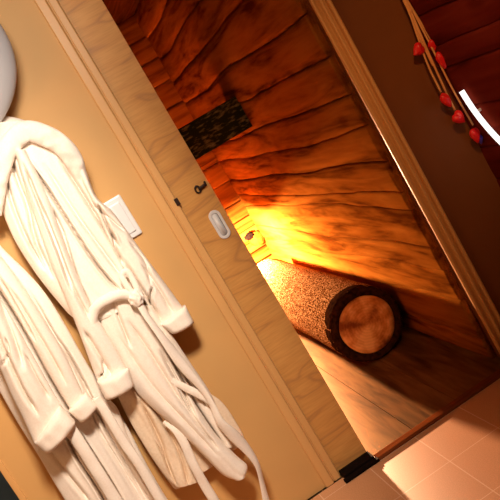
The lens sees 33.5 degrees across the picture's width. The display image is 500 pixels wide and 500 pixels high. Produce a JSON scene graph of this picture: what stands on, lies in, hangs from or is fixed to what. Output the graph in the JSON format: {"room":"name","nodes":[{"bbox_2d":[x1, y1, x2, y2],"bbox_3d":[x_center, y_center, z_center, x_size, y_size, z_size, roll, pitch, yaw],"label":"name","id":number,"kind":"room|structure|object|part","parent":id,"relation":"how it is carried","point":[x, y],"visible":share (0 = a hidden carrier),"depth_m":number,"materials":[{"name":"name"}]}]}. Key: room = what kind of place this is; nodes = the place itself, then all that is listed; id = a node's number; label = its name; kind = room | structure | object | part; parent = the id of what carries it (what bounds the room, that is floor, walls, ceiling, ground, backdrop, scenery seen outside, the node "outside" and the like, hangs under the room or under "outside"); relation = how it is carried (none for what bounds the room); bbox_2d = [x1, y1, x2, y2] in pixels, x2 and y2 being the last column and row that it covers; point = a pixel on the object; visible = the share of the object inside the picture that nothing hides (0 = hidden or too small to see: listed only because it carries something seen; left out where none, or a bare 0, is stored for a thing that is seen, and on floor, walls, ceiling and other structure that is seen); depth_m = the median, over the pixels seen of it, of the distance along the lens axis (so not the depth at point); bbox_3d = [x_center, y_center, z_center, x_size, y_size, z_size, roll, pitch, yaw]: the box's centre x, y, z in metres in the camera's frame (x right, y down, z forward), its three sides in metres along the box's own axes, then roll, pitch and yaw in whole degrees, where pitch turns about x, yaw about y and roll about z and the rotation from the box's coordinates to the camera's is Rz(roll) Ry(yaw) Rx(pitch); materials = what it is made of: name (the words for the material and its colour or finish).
{"room":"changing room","nodes":[
{"label":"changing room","id":0,"kind":"room"},
{"bbox_2d":[0,472,18,499],"bbox_3d":[-1.944,0.656,3.713,1.600,2.500,0.100,-32,10,-9],"label":"wall","id":1,"kind":"structure","parent":0,"point":[6,492],"depth_m":3.87,"materials":[{"name":"stone"}]},
{"bbox_2d":[102,0,139,24],"bbox_3d":[-1.253,-1.255,4.518,2.000,0.100,3.300,-32,10,-9],"label":"ceiling","id":2,"kind":"structure","parent":0,"point":[120,11],"depth_m":5.67,"materials":[{"name":"brown wood"}]},
{"bbox_2d":[117,16,273,263],"bbox_3d":[-0.991,-0.312,6.294,1.706,2.350,0.148,-32,10,-9],"label":"wall","id":3,"kind":"structure","parent":0,"point":[151,64],"depth_m":6.29,"materials":[{"name":"brown wood"}]},
{"bbox_2d":[244,231,264,245],"bbox_3d":[0.037,-0.091,6.442,0.150,0.144,0.092,-32,10,-9],"label":"wooden peg","id":4,"kind":"object","parent":3,"relation":"attached to","point":[255,238],"visible":0.98,"depth_m":6.42,"materials":[{"name":"brown wood"}]},
{"bbox_2d":[0,0,499,499],"bbox_3d":[-0.233,-0.221,3.065,2.154,2.500,0.100,-32,10,-9],"label":"wall","id":5,"kind":"structure","parent":0,"point":[49,90],"depth_m":3.10,"materials":[{"name":"paint"}]},
{"bbox_2d":[0,24,16,121],"bbox_3d":[-1.044,-0.585,2.703,0.550,0.550,0.209,-32,10,-9],"label":"wall lamp","id":6,"kind":"object","parent":5,"relation":"attached to","point":[8,70],"visible":1,"depth_m":2.72,"materials":[{"name":"white glass"}]},
{"bbox_2d":[0,460,27,499],"bbox_3d":[-1.135,0.340,2.896,0.022,2.500,0.106,-32,10,-9],"label":"trim","id":7,"kind":"structure","parent":5,"relation":"attached to","point":[3,469],"depth_m":2.94,"materials":[{"name":"paint"}]},
{"bbox_2d":[0,246,167,499],"bbox_3d":[-0.767,0.366,2.818,0.344,1.631,0.203,-32,10,-9],"label":"bathrobe","id":8,"kind":"object","parent":5,"relation":"hanging from","point":[83,441],"visible":1,"depth_m":2.84,"materials":[{"name":"beige fabric"}]},
{"bbox_2d":[103,195,141,237],"bbox_3d":[-0.457,-0.111,2.962,0.076,0.161,0.017,-32,10,-9],"label":"light switch","id":9,"kind":"object","parent":5,"relation":"attached to","point":[116,204],"visible":0.54,"depth_m":2.96,"materials":[{"name":"white plastic"}]},
{"bbox_2d":[0,116,268,499],"bbox_3d":[-0.422,0.258,2.889,0.404,1.715,0.180,-32,10,-9],"label":"bathrobe","id":10,"kind":"object","parent":5,"relation":"hanging from","point":[79,249],"visible":1,"depth_m":2.84,"materials":[{"name":"beige fabric"}]},
{"bbox_3d":[-0.335,0.649,2.969,0.127,0.488,0.038,-32,10,-9],"label":"hem panel","id":11,"kind":"part","parent":10,"relation":"part of","materials":[{"name":"beige fabric"}]},
{"bbox_3d":[-0.282,0.504,2.924,0.194,0.823,0.057,-32,10,-9],"label":"panel","id":12,"kind":"part","parent":10,"relation":"part of","materials":[{"name":"beige fabric"}]},
{"bbox_3d":[-0.297,0.528,2.988,0.325,0.628,0.024,-32,10,-9],"label":"panel","id":13,"kind":"part","parent":10,"relation":"part of","materials":[{"name":"beige fabric"}]},
{"bbox_2d":[174,198,180,205],"bbox_3d":[-0.264,-0.174,3.002,0.015,0.028,0.006,-32,10,-9],"label":"strike plate","id":14,"kind":"object","parent":5,"relation":"attached to","point":[176,200],"visible":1,"depth_m":3.00,"materials":[{"name":"metal"}]},
{"bbox_2d":[34,0,340,486],"bbox_3d":[-0.225,-0.042,3.026,0.073,2.200,0.026,-32,10,-9],"label":"trim","id":15,"kind":"structure","parent":5,"relation":"attached to","point":[52,11],"depth_m":3.02,"materials":[{"name":"paint"}]},
{"bbox_2d":[58,0,365,473],"bbox_3d":[-0.461,0.098,3.008,0.893,2.197,0.052,-32,10,-9],"label":"door","id":16,"kind":"structure","parent":5,"relation":"in","point":[92,21],"depth_m":3.06,"materials":[{"name":"brown wood"}]},
{"bbox_3d":[-0.113,-0.094,3.061,0.046,0.116,0.006,-32,10,-9],"label":"finger pull","id":17,"kind":"part","parent":16,"relation":"part of","materials":[{"name":"white plastic"}]},
{"bbox_2d":[212,214,226,234],"bbox_3d":[-0.114,-0.095,3.062,0.024,0.090,0.004,-32,10,-9],"label":"door pull","id":18,"kind":"object","parent":16,"relation":"on","point":[219,223],"depth_m":3.06,"materials":[{"name":"silver metal"}]},
{"bbox_2d":[309,0,499,353],"bbox_3d":[0.510,-0.497,3.160,0.077,2.200,0.044,-32,10,-9],"label":"trim","id":19,"kind":"structure","parent":5,"relation":"attached to","point":[326,12],"depth_m":3.18,"materials":[{"name":"paint"}]},
{"bbox_2d":[402,0,482,143],"bbox_3d":[0.707,-0.698,3.142,0.080,0.701,0.107,-20,14,48],"label":"garland","id":20,"kind":"object","parent":5,"relation":"hanging from","point":[420,47],"visible":1,"depth_m":3.14,"materials":[{"name":"plastic"}]},
{"bbox_2d":[134,0,496,358],"bbox_3d":[0.085,-0.657,4.818,0.056,2.350,3.230,-32,10,-9],"label":"wall","id":21,"kind":"structure","parent":0,"point":[313,174],"depth_m":4.08,"materials":[{"name":"brown wood"}]},
{"bbox_2d":[178,96,251,159],"bbox_3d":[-0.277,-0.682,4.910,0.522,0.200,0.270,-32,10,-9],"label":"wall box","id":22,"kind":"object","parent":21,"relation":"attached to","point":[227,120],"visible":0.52,"depth_m":4.79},
{"bbox_2d":[294,325,499,499],"bbox_3d":[-0.144,1.268,3.024,3.770,0.110,7.000,-32,10,-9],"label":"floor","id":23,"kind":"structure","parent":0,"point":[382,399],"depth_m":3.31,"materials":[{"name":"brown wood"}]},
{"bbox_2d":[257,258,401,361],"bbox_3d":[0.366,0.307,4.986,0.380,0.381,1.922,-32,10,-9],"label":"log","id":24,"kind":"object","parent":23,"relation":"on","point":[361,322],"visible":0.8,"depth_m":4.09,"materials":[{"name":"brown wood"}]},
{"bbox_2d":[338,451,379,483],"bbox_3d":[0.416,0.832,3.190,0.156,0.020,0.094,-32,10,-9],"label":"floor guide","id":25,"kind":"object","parent":23,"relation":"on","point":[355,468],"visible":1,"depth_m":3.17,"materials":[{"name":"black plastic"}]},
{"bbox_2d":[374,369,499,459],"bbox_3d":[0.755,0.629,3.240,0.645,0.011,0.061,-32,10,-9],"label":"threshold strip","id":26,"kind":"object","parent":23,"relation":"on","point":[495,376],"visible":0.9,"depth_m":3.22,"materials":[{"name":"brown wood"}]},
{"bbox_2d":[409,0,499,186],"bbox_3d":[1.076,-0.685,1.506,0.055,2.500,3.550,-32,10,-9],"label":"wall","id":27,"kind":"structure","parent":0,"point":[466,33],"depth_m":2.98,"materials":[{"name":"brown wood"}]},
{"bbox_2d":[459,90,499,144],"bbox_3d":[0.920,-0.430,2.999,0.040,0.379,0.288,-32,10,-9],"label":"light","id":28,"kind":"object","parent":27,"relation":"attached to","point":[487,127],"visible":1,"depth_m":3.08,"materials":[{"name":"white plastic"}]}
]}

